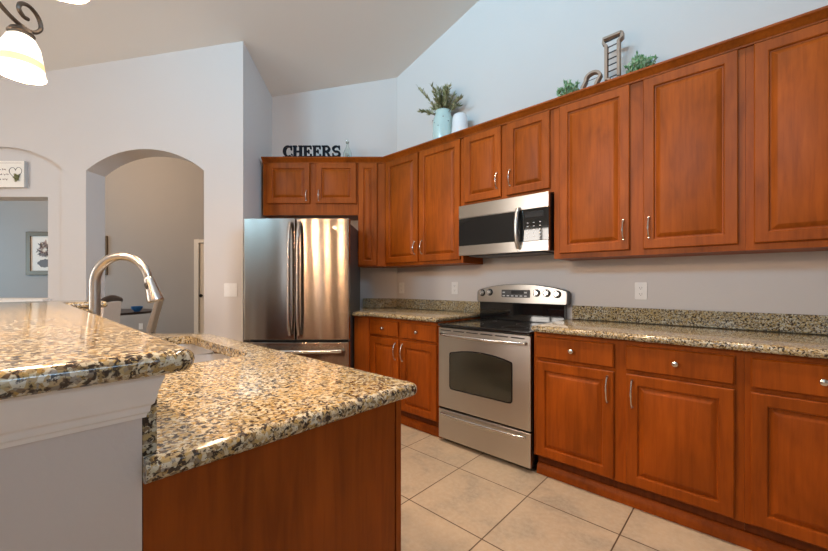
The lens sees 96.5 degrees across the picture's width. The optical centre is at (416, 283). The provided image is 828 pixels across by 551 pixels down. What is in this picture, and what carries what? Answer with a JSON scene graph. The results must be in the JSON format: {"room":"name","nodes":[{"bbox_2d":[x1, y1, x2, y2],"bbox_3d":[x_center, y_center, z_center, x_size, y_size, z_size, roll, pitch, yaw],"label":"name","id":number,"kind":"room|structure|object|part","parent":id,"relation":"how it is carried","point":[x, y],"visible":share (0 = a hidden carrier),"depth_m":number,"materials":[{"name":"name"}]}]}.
{"room":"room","nodes":[
{"label":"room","id":0,"kind":"room"},
{"bbox_2d":[0,308,141,550],"bbox_3d":[-1.230,0.683,1.337,2.220,1.084,0.375,0,0,42],"label":"wall","id":1,"kind":"structure","parent":0,"point":[78,491],"depth_m":0.52,"materials":[{"name":"paint"}]},
{"bbox_2d":[0,374,164,448],"bbox_3d":[-1.026,0.175,1.008,1.524,0.066,0.215,0,0,42],"label":"trim","id":2,"kind":"structure","parent":1,"relation":"attached to","point":[37,417],"depth_m":0.50,"materials":[{"name":"white paint"}]},
{"bbox_2d":[0,300,194,399],"bbox_3d":[-1.356,0.123,1.262,2.395,0.036,0.715,0,0,42],"label":"countertop","id":3,"kind":"structure","parent":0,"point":[46,346],"depth_m":0.57,"materials":[{"name":"stone"}]},
{"bbox_2d":[0,157,203,333],"bbox_3d":[-5.850,-0.924,7.460,8.700,4.300,0.120,0,0,0],"label":"wall","id":4,"kind":"structure","parent":0,"point":[154,206],"depth_m":7.40,"materials":[{"name":"paint"}]},
{"bbox_2d":[26,231,47,274],"bbox_3d":[-7.425,-0.594,7.382,0.750,0.874,0.036,0,0,0],"label":"framed picture","id":5,"kind":"object","parent":4,"relation":"attached to","point":[36,242],"visible":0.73,"depth_m":7.38,"materials":[{"name":"grey paper"}]},
{"bbox_2d":[37,259,47,266],"bbox_3d":[-7.431,-0.400,7.386,0.314,0.177,0.001,0,0,0],"label":"bowl","id":6,"kind":"object","parent":5,"relation":"on","point":[42,263],"depth_m":7.39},
{"bbox_2d":[105,236,107,274],"bbox_3d":[-6.565,-0.554,7.382,0.770,0.792,0.036,0,0,0],"label":"framed picture","id":7,"kind":"object","parent":4,"relation":"attached to","point":[106,237],"visible":0.05,"depth_m":7.37,"materials":[{"name":"brown wood"}]},
{"bbox_2d":[194,239,203,333],"bbox_3d":[-3.950,0.172,7.445,1.000,2.106,0.130,0,0,0],"label":"trim","id":8,"kind":"structure","parent":4,"relation":"attached to","point":[196,241],"depth_m":7.38,"materials":[{"name":"white paint"}]},
{"bbox_2d":[199,243,203,333],"bbox_3d":[-3.950,0.210,7.396,0.820,2.030,0.118,0,0,0],"label":"door","id":9,"kind":"structure","parent":4,"relation":"in","point":[201,245],"depth_m":7.42,"materials":[{"name":"white paint"}]},
{"bbox_2d":[0,41,271,353],"bbox_3d":[-4.452,-0.924,3.832,5.696,4.300,0.835,0,0,0],"label":"wall","id":10,"kind":"structure","parent":0,"point":[210,107],"depth_m":3.42,"materials":[{"name":"paint"}]},
{"bbox_2d":[0,161,27,187],"bbox_3d":[-3.900,-1.010,3.424,0.536,0.246,0.060,0,0,0],"label":"wall plaque","id":11,"kind":"object","parent":10,"relation":"attached to","point":[13,174],"visible":1,"depth_m":3.42,"materials":[{"name":"white wood"}]},
{"bbox_2d":[0,298,50,301],"bbox_3d":[-3.899,0.167,3.511,0.962,0.042,0.263,0,0,0],"label":"trim","id":12,"kind":"structure","parent":10,"relation":"attached to","point":[1,299],"depth_m":3.38,"materials":[{"name":"white paint"}]},
{"bbox_2d":[224,283,236,296],"bbox_3d":[-1.717,0.064,3.410,0.120,0.124,0.009,0,0,0],"label":"light switch","id":13,"kind":"object","parent":10,"relation":"attached to","point":[230,289],"visible":1,"depth_m":3.41,"materials":[{"name":"white plastic"}]},
{"bbox_2d":[0,0,478,96],"bbox_3d":[-2.184,-2.612,0.844,11.164,2.566,7.701,0,0,42],"label":"ceiling","id":14,"kind":"structure","parent":0,"point":[295,46],"depth_m":3.34,"materials":[{"name":"paint"}]},
{"bbox_2d":[0,0,88,84],"bbox_3d":[-1.234,-1.835,0.783,0.714,2.319,0.714,0,0,38],"label":"chandelier","id":15,"kind":"object","parent":14,"relation":"hanging from","point":[21,60],"visible":1,"depth_m":1.18,"materials":[{"name":"white glass"}]},
{"bbox_3d":[-1.266,-0.911,1.043,0.013,0.162,0.475,0,0,-7],"label":"arm","id":16,"kind":"part","parent":15,"relation":"part of","materials":[{"name":"brown metal"}]},
{"bbox_3d":[-1.285,-0.741,1.200,0.120,0.131,0.120,0,0,42],"label":"lamp shade","id":17,"kind":"part","parent":15,"relation":"part of","materials":[{"name":"white glass"}]},
{"bbox_3d":[-0.817,-0.741,0.834,0.120,0.131,0.120,0,0,42],"label":"lamp shade","id":18,"kind":"part","parent":15,"relation":"part of","materials":[{"name":"white glass"}]},
{"bbox_2d":[272,78,396,308],"bbox_3d":[-0.888,-0.975,4.154,1.436,4.400,0.113,0,0,0],"label":"wall","id":19,"kind":"structure","parent":0,"point":[365,114],"depth_m":4.10,"materials":[{"name":"paint"}]},
{"bbox_2d":[263,163,357,220],"bbox_3d":[-1.082,-0.984,3.904,0.968,0.582,0.381,0,0,0],"label":"upper cabinet","id":20,"kind":"object","parent":19,"relation":"attached to","point":[290,190],"visible":0.94,"depth_m":3.75,"materials":[{"name":"brown wood"}]},
{"bbox_3d":[-1.303,-1.016,3.759,0.434,0.412,0.020,0,0,0],"label":"door","id":21,"kind":"part","parent":20,"relation":"part of","materials":[{"name":"brown wood"}]},
{"bbox_3d":[-0.817,-1.016,3.759,0.410,0.412,0.020,0,0,0],"label":"door","id":22,"kind":"part","parent":20,"relation":"part of","materials":[{"name":"brown wood"}]},
{"bbox_2d":[343,139,351,156],"bbox_3d":[-0.723,-1.393,3.870,0.092,0.235,0.092,0,0,0],"label":"glass bottle","id":23,"kind":"object","parent":20,"relation":"on","point":[347,153],"visible":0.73,"depth_m":3.84,"materials":[{"name":"glass"}]},
{"bbox_2d":[261,5,827,162],"bbox_3d":[0.618,-1.249,2.757,4.775,0.051,0.710,0,0,32],"label":"crown molding","id":24,"kind":"structure","parent":20,"relation":"attached to","point":[819,15],"depth_m":2.30,"materials":[{"name":"brown wood"}]},
{"bbox_2d":[283,145,340,156],"bbox_3d":[-1.057,-1.333,3.742,0.588,0.118,0.040,0,0,0],"label":"letter sign","id":25,"kind":"object","parent":24,"relation":"on","point":[286,147],"visible":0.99,"depth_m":3.73,"materials":[{"name":"black wood"}]},
{"bbox_2d":[358,163,394,267],"bbox_3d":[-0.412,-0.722,3.921,0.367,1.105,0.345,0,0,0],"label":"upper cabinet","id":26,"kind":"object","parent":19,"relation":"attached to","point":[371,176],"visible":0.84,"depth_m":3.75,"materials":[{"name":"brown wood"}]},
{"bbox_3d":[-0.494,-0.701,3.759,0.188,1.038,0.020,0,0,0],"label":"door","id":27,"kind":"part","parent":26,"relation":"part of","materials":[{"name":"brown wood"}]},
{"bbox_2d":[363,298,479,312],"bbox_3d":[0.047,0.219,3.800,1.389,0.101,0.216,0,0,32],"label":"backsplash","id":28,"kind":"structure","parent":19,"relation":"attached to","point":[446,305],"depth_m":3.79,"materials":[{"name":"stone"}]},
{"bbox_2d":[401,424,751,550],"bbox_3d":[-2.238,1.286,4.074,17.200,0.120,16.000,0,0,42],"label":"floor","id":29,"kind":"structure","parent":0,"point":[455,496],"depth_m":1.96,"materials":[{"name":"tile"}]},
{"bbox_2d":[101,295,122,322],"bbox_3d":[-2.675,0.662,2.930,0.450,1.131,0.396,0,0,-22],"label":"counter stool","id":30,"kind":"object","parent":29,"relation":"on","point":[112,312],"visible":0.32,"depth_m":3.00,"materials":[{"name":"beige fabric"}]},
{"bbox_3d":[-2.485,0.135,3.007,0.039,0.076,0.393,0,0,-22],"label":"rail","id":31,"kind":"part","parent":30,"relation":"part of","materials":[{"name":"brown wood"}]},
{"bbox_2d":[120,309,151,315],"bbox_3d":[-5.080,0.845,6.100,1.290,0.759,1.290,0,0,0],"label":"dining table","id":32,"kind":"object","parent":29,"relation":"on","point":[123,311],"visible":0.19,"depth_m":6.05,"materials":[{"name":"brown wood"}]},
{"bbox_2d":[131,306,142,311],"bbox_3d":[-4.580,0.422,6.050,0.164,0.085,0.164,0,0,0],"label":"bowl","id":33,"kind":"object","parent":32,"relation":"on","point":[134,308],"visible":1,"depth_m":6.01,"materials":[{"name":"blue ceramic"}]},
{"bbox_2d":[146,299,163,333],"bbox_3d":[-3.924,0.711,5.203,0.563,1.033,0.460,0,0,-27],"label":"dining chair","id":34,"kind":"object","parent":29,"relation":"on","point":[152,324],"visible":0.27,"depth_m":5.13,"materials":[{"name":"beige fabric"}]},
{"bbox_3d":[-3.654,0.725,5.114,0.148,1.005,0.049,0,0,-27],"label":"leg","id":35,"kind":"part","parent":34,"relation":"part of","materials":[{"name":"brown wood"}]},
{"bbox_2d":[142,344,400,550],"bbox_3d":[-0.971,0.766,1.494,2.050,0.916,0.626,0,0,42],"label":"base cabinet","id":36,"kind":"object","parent":29,"relation":"on","point":[334,486],"visible":0.38,"depth_m":0.76,"materials":[{"name":"brown wood"}]},
{"bbox_2d":[80,308,416,483],"bbox_3d":[-0.976,0.225,1.490,2.106,0.166,0.611,0,0,42],"label":"countertop","id":37,"kind":"structure","parent":36,"relation":"on","point":[207,412],"depth_m":0.86,"materials":[{"name":"stone"}]},
{"bbox_2d":[89,252,163,315],"bbox_3d":[-1.172,0.072,1.519,0.287,0.394,0.129,0,0,-4],"label":"faucet","id":38,"kind":"object","parent":37,"relation":"on","point":[153,294],"visible":0.76,"depth_m":1.47,"materials":[{"name":"silver metal"}]},
{"bbox_2d":[179,344,231,362],"bbox_3d":[-1.003,0.407,1.516,0.746,0.196,0.348,0,0,42],"label":"sink","id":39,"kind":"object","parent":37,"relation":"in","point":[201,354],"visible":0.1,"depth_m":1.61,"materials":[{"name":"metal"}]},
{"bbox_3d":[-1.144,0.407,1.645,0.362,0.196,0.348,0,0,42],"label":"bowl","id":40,"kind":"part","parent":39,"relation":"part of","materials":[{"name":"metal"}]},
{"bbox_3d":[-0.861,0.407,1.387,0.362,0.196,0.348,0,0,42],"label":"bowl","id":41,"kind":"part","parent":39,"relation":"part of","materials":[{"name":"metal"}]},
{"bbox_2d":[244,218,359,367],"bbox_3d":[-1.032,0.330,3.495,0.904,1.790,0.890,0,0,0],"label":"refrigerator","id":42,"kind":"object","parent":29,"relation":"on","point":[302,275],"visible":0.8,"depth_m":3.16,"materials":[{"name":"silver metal"}]},
{"bbox_3d":[-1.261,-0.035,3.196,0.446,1.044,0.087,0,0,0],"label":"door","id":43,"kind":"part","parent":42,"relation":"part of","materials":[{"name":"metal"}]},
{"bbox_3d":[-1.070,-0.037,3.115,0.030,0.975,0.094,0,0,0],"label":"handle","id":44,"kind":"part","parent":42,"relation":"part of","materials":[{"name":"metal"}]},
{"bbox_3d":[-1.032,0.837,3.196,0.904,0.658,0.087,0,0,0],"label":"freezer drawer","id":45,"kind":"part","parent":42,"relation":"part of","materials":[{"name":"metal"}]},
{"bbox_3d":[-0.994,-0.037,3.115,0.030,0.975,0.094,0,0,0],"label":"handle","id":46,"kind":"part","parent":42,"relation":"part of","materials":[{"name":"metal"}]},
{"bbox_3d":[-1.032,0.571,3.110,0.832,0.032,0.120,0,0,0],"label":"handle","id":47,"kind":"part","parent":42,"relation":"part of","materials":[{"name":"metal"}]},
{"bbox_3d":[-0.803,-0.035,3.196,0.446,1.044,0.087,0,0,0],"label":"door","id":48,"kind":"part","parent":42,"relation":"part of","materials":[{"name":"metal"}]},
{"bbox_2d":[354,316,369,371],"bbox_3d":[-0.511,0.767,3.493,0.144,0.915,0.065,0,0,0],"label":"filler panel","id":49,"kind":"object","parent":29,"relation":"on","point":[361,323],"visible":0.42,"depth_m":3.46,"materials":[{"name":"brown wood"}]},
{"bbox_2d":[401,415,441,437],"bbox_3d":[-0.080,1.194,3.190,0.780,0.061,0.033,0,0,42],"label":"trim","id":50,"kind":"structure","parent":29,"relation":"on","point":[430,429],"depth_m":3.07,"materials":[{"name":"brown wood"}]},
{"bbox_2d":[370,316,479,426],"bbox_3d":[0.061,0.767,3.384,0.837,0.915,0.674,0,0,42],"label":"base cabinet","id":51,"kind":"object","parent":29,"relation":"on","point":[407,350],"visible":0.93,"depth_m":3.08,"materials":[{"name":"brown wood"}]},
{"bbox_3d":[-0.291,0.403,3.312,0.360,0.132,0.020,0,0,42],"label":"drawer","id":52,"kind":"part","parent":51,"relation":"part of","materials":[{"name":"brown wood"}]},
{"bbox_3d":[-0.289,0.788,3.310,0.366,0.595,0.020,0,0,42],"label":"door","id":53,"kind":"part","parent":51,"relation":"part of","materials":[{"name":"brown wood"}]},
{"bbox_2d":[352,298,479,321],"bbox_3d":[-0.167,0.238,3.534,1.378,0.139,0.759,0,0,42],"label":"countertop","id":54,"kind":"structure","parent":51,"relation":"on","point":[425,310],"depth_m":3.50,"materials":[{"name":"stone"}]},
{"bbox_3d":[0.012,0.403,3.034,0.398,0.132,0.020,0,0,42],"label":"drawer","id":55,"kind":"part","parent":51,"relation":"part of","materials":[{"name":"brown wood"}]},
{"bbox_3d":[0.012,0.788,3.034,0.398,0.595,0.020,0,0,42],"label":"door","id":56,"kind":"part","parent":51,"relation":"part of","materials":[{"name":"brown wood"}]},
{"bbox_2d":[438,284,570,468],"bbox_3d":[0.647,0.617,2.819,0.800,1.217,0.710,0,0,42],"label":"range","id":57,"kind":"object","parent":29,"relation":"on","point":[486,366],"visible":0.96,"depth_m":2.64,"materials":[{"name":"silver metal"}]},
{"bbox_3d":[0.432,0.998,2.603,0.704,0.024,0.043,0,0,42],"label":"handle","id":58,"kind":"part","parent":57,"relation":"part of","materials":[{"name":"metal"}]},
{"bbox_3d":[0.426,0.390,2.589,0.720,0.030,0.072,0,0,42],"label":"handle","id":59,"kind":"part","parent":57,"relation":"part of","materials":[{"name":"metal"}]},
{"bbox_3d":[0.460,0.647,2.627,0.755,0.613,0.030,0,0,42],"label":"oven door","id":60,"kind":"part","parent":57,"relation":"part of","materials":[{"name":"metal"}]},
{"bbox_3d":[0.460,1.079,2.627,0.755,0.224,0.030,0,0,42],"label":"drawer","id":61,"kind":"part","parent":57,"relation":"part of","materials":[{"name":"metal"}]},
{"bbox_2d":[438,318,544,334],"bbox_3d":[0.643,0.322,2.827,0.755,0.021,0.597,0,0,42],"label":"cooktop","id":62,"kind":"object","parent":57,"relation":"in","point":[495,326],"depth_m":2.76,"materials":[{"name":"black glass"}]},
{"bbox_3d":[0.839,0.087,3.029,0.780,0.152,0.011,0,0,42],"label":"control panel","id":63,"kind":"part","parent":57,"relation":"part of","materials":[{"name":"metal"}]},
{"bbox_2d":[534,332,744,530],"bbox_3d":[1.317,0.767,2.237,1.009,0.915,0.674,0,0,42],"label":"base cabinet","id":64,"kind":"object","parent":29,"relation":"on","point":[662,423],"visible":0.97,"depth_m":1.93,"materials":[{"name":"brown wood"}]},
{"bbox_3d":[0.929,0.403,2.197,0.447,0.132,0.020,0,0,42],"label":"drawer","id":65,"kind":"part","parent":64,"relation":"part of","materials":[{"name":"brown wood"}]},
{"bbox_3d":[0.929,0.788,2.197,0.447,0.595,0.020,0,0,42],"label":"door","id":66,"kind":"part","parent":64,"relation":"part of","materials":[{"name":"brown wood"}]},
{"bbox_3d":[1.052,0.593,2.047,0.015,0.156,0.036,0,0,42],"label":"handle","id":67,"kind":"part","parent":64,"relation":"part of","materials":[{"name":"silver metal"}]},
{"bbox_3d":[1.142,0.593,1.965,0.015,0.156,0.036,0,0,42],"label":"handle","id":68,"kind":"part","parent":64,"relation":"part of","materials":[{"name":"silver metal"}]},
{"bbox_3d":[1.286,0.403,1.837,0.031,0.030,0.030,0,0,42],"label":"knob","id":69,"kind":"part","parent":64,"relation":"part of","materials":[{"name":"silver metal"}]},
{"bbox_2d":[531,305,827,358],"bbox_3d":[1.707,0.238,1.887,2.063,0.139,0.665,0,0,42],"label":"countertop","id":70,"kind":"structure","parent":64,"relation":"on","point":[813,344],"depth_m":2.06,"materials":[{"name":"stone"}]},
{"bbox_3d":[1.303,0.403,1.856,0.447,0.132,0.020,0,0,42],"label":"drawer","id":71,"kind":"part","parent":64,"relation":"part of","materials":[{"name":"brown wood"}]},
{"bbox_3d":[1.303,0.788,1.856,0.447,0.595,0.020,0,0,42],"label":"door","id":72,"kind":"part","parent":64,"relation":"part of","materials":[{"name":"brown wood"}]},
{"bbox_2d":[537,462,801,550],"bbox_3d":[1.538,1.194,1.712,2.036,0.061,0.033,0,0,42],"label":"trim","id":73,"kind":"structure","parent":29,"relation":"on","point":[753,542],"depth_m":1.91,"materials":[{"name":"brown wood"}]},
{"bbox_2d":[745,351,827,550],"bbox_3d":[2.070,0.767,1.549,1.031,0.915,0.674,0,0,42],"label":"base cabinet","id":74,"kind":"object","parent":29,"relation":"on","point":[786,396],"visible":0.94,"depth_m":1.59,"materials":[{"name":"brown wood"}]},
{"bbox_3d":[1.673,0.403,1.518,0.443,0.132,0.020,0,0,42],"label":"drawer","id":75,"kind":"part","parent":74,"relation":"part of","materials":[{"name":"brown wood"}]},
{"bbox_3d":[1.655,0.403,1.500,0.031,0.030,0.030,0,0,42],"label":"knob","id":76,"kind":"part","parent":74,"relation":"part of","materials":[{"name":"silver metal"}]},
{"bbox_2d":[397,0,827,334],"bbox_3d":[2.122,-1.375,2.044,6.222,5.200,0.120,0,0,42],"label":"wall","id":77,"kind":"structure","parent":0,"point":[505,57],"depth_m":2.75,"materials":[{"name":"paint"}]},
{"bbox_2d":[399,283,403,292],"bbox_3d":[-0.162,0.053,4.042,0.073,0.117,0.008,0,0,42],"label":"wall outlet","id":78,"kind":"object","parent":77,"relation":"attached to","point":[401,285],"visible":1,"depth_m":4.04,"materials":[{"name":"white plastic"}]},
{"bbox_2d":[385,138,482,267],"bbox_3d":[0.077,-0.722,3.579,1.091,1.105,0.364,0,0,42],"label":"upper cabinet","id":79,"kind":"object","parent":77,"relation":"attached to","point":[424,189],"visible":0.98,"depth_m":3.39,"materials":[{"name":"brown wood"}]},
{"bbox_3d":[-0.147,-0.710,3.599,0.434,1.020,0.020,0,0,42],"label":"door","id":80,"kind":"part","parent":79,"relation":"part of","materials":[{"name":"brown wood"}]},
{"bbox_2d":[417,82,463,138],"bbox_3d":[0.238,-1.575,3.456,0.538,0.598,0.296,0,0,42],"label":"vase","id":81,"kind":"object","parent":79,"relation":"on","point":[442,122],"visible":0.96,"depth_m":3.40,"materials":[{"name":"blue ceramic"}]},
{"bbox_3d":[0.201,-0.710,3.282,0.456,1.020,0.020,0,0,42],"label":"door","id":82,"kind":"part","parent":79,"relation":"part of","materials":[{"name":"brown wood"}]},
{"bbox_2d":[451,112,467,132],"bbox_3d":[0.393,-1.403,3.345,0.158,0.254,0.158,0,0,42],"label":"ceramic vase","id":83,"kind":"object","parent":79,"relation":"on","point":[459,120],"visible":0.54,"depth_m":3.29,"materials":[{"name":"white ceramic"}]},
{"bbox_2d":[452,282,457,293],"bbox_3d":[0.368,0.048,3.558,0.073,0.117,0.008,0,0,42],"label":"wall outlet","id":84,"kind":"object","parent":77,"relation":"attached to","point":[454,284],"visible":1,"depth_m":3.55,"materials":[{"name":"white plastic"}]},
{"bbox_2d":[463,109,553,205],"bbox_3d":[0.766,-0.959,2.950,0.774,0.632,0.364,0,0,42],"label":"upper cabinet","id":85,"kind":"object","parent":77,"relation":"attached to","point":[516,158],"visible":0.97,"depth_m":2.79,"materials":[{"name":"brown wood"}]},
{"bbox_3d":[0.530,-0.945,2.981,0.343,0.549,0.020,0,0,42],"label":"door","id":86,"kind":"part","parent":85,"relation":"part of","materials":[{"name":"brown wood"}]},
{"bbox_2d":[459,191,553,257],"bbox_3d":[0.737,-0.426,2.920,0.760,0.416,0.444,0,0,42],"label":"microwave","id":87,"kind":"object","parent":85,"relation":"attached to","point":[519,226],"visible":0.94,"depth_m":2.76,"materials":[{"name":"silver metal"}]},
{"bbox_3d":[0.545,-0.415,2.881,0.522,0.221,0.004,0,0,42],"label":"door glass","id":88,"kind":"part","parent":87,"relation":"part of","materials":[{"name":"black glass"}]},
{"bbox_3d":[0.554,-0.378,2.891,0.530,0.302,0.027,0,0,42],"label":"door","id":89,"kind":"part","parent":87,"relation":"part of","materials":[{"name":"glass"}]},
{"bbox_3d":[0.726,-0.399,2.674,0.032,0.317,0.066,0,0,42],"label":"handle","id":90,"kind":"part","parent":87,"relation":"part of","materials":[{"name":"metal"}]},
{"bbox_3d":[0.836,-0.415,2.635,0.229,0.229,0.025,0,0,42],"label":"control panel","id":91,"kind":"part","parent":87,"relation":"part of","materials":[{"name":"black glass"}]},
{"bbox_3d":[0.818,-0.945,2.719,0.335,0.549,0.020,0,0,42],"label":"door","id":92,"kind":"part","parent":85,"relation":"part of","materials":[{"name":"brown wood"}]},
{"bbox_2d":[635,282,646,299],"bbox_3d":[1.522,0.053,2.505,0.073,0.117,0.008,0,0,42],"label":"wall outlet","id":93,"kind":"object","parent":77,"relation":"attached to","point":[640,287],"visible":1,"depth_m":2.50,"materials":[{"name":"white plastic"}]},
{"bbox_2d":[554,48,745,260],"bbox_3d":[1.423,-0.722,2.350,1.005,1.105,0.364,0,0,42],"label":"upper cabinet","id":94,"kind":"object","parent":77,"relation":"attached to","point":[653,167],"visible":0.99,"depth_m":2.17,"materials":[{"name":"brown wood"}]},
{"bbox_2d":[556,79,579,96],"bbox_3d":[1.103,-1.385,2.688,0.160,0.214,0.156,0,0,12],"label":"greenery sprig","id":95,"kind":"object","parent":94,"relation":"on","point":[569,87],"visible":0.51,"depth_m":2.64,"materials":[{"name":"green plant"}]},
{"bbox_3d":[1.151,-0.712,2.414,0.429,1.015,0.020,0,0,42],"label":"door","id":96,"kind":"part","parent":94,"relation":"part of","materials":[{"name":"brown wood"}]},
{"bbox_2d":[580,30,624,88],"bbox_3d":[1.265,-1.467,2.521,0.269,0.388,0.044,0,0,42],"label":"decoration","id":97,"kind":"object","parent":94,"relation":"on","point":[620,34],"visible":0.62,"depth_m":2.48,"materials":[{"name":"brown metal"}]},
{"bbox_3d":[1.268,-0.330,2.270,0.015,0.134,0.036,0,0,42],"label":"handle","id":98,"kind":"part","parent":94,"relation":"part of","materials":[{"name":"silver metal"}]},
{"bbox_2d":[623,51,657,73],"bbox_3d":[1.447,-1.384,2.380,0.192,0.212,0.171,0,0,42],"label":"greenery sprig","id":99,"kind":"object","parent":94,"relation":"on","point":[637,62],"visible":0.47,"depth_m":2.35,"materials":[{"name":"green plant"}]},
{"bbox_3d":[1.367,-0.330,2.179,0.015,0.134,0.036,0,0,42],"label":"handle","id":100,"kind":"part","parent":94,"relation":"part of","materials":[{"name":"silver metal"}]},
{"bbox_3d":[1.522,-0.712,2.075,0.430,1.015,0.020,0,0,42],"label":"door","id":101,"kind":"part","parent":94,"relation":"part of","materials":[{"name":"brown wood"}]},
{"bbox_2d":[572,305,827,334],"bbox_3d":[1.934,0.219,2.116,2.036,0.100,0.021,0,0,42],"label":"backsplash","id":102,"kind":"structure","parent":77,"relation":"attached to","point":[777,322],"depth_m":2.24,"materials":[{"name":"stone"}]},
{"bbox_2d":[746,21,827,253],"bbox_3d":[2.175,-0.722,1.664,1.031,1.105,0.364,0,0,42],"label":"upper cabinet","id":103,"kind":"object","parent":77,"relation":"attached to","point":[787,74],"visible":0.94,"depth_m":1.80,"materials":[{"name":"brown wood"}]}
]}

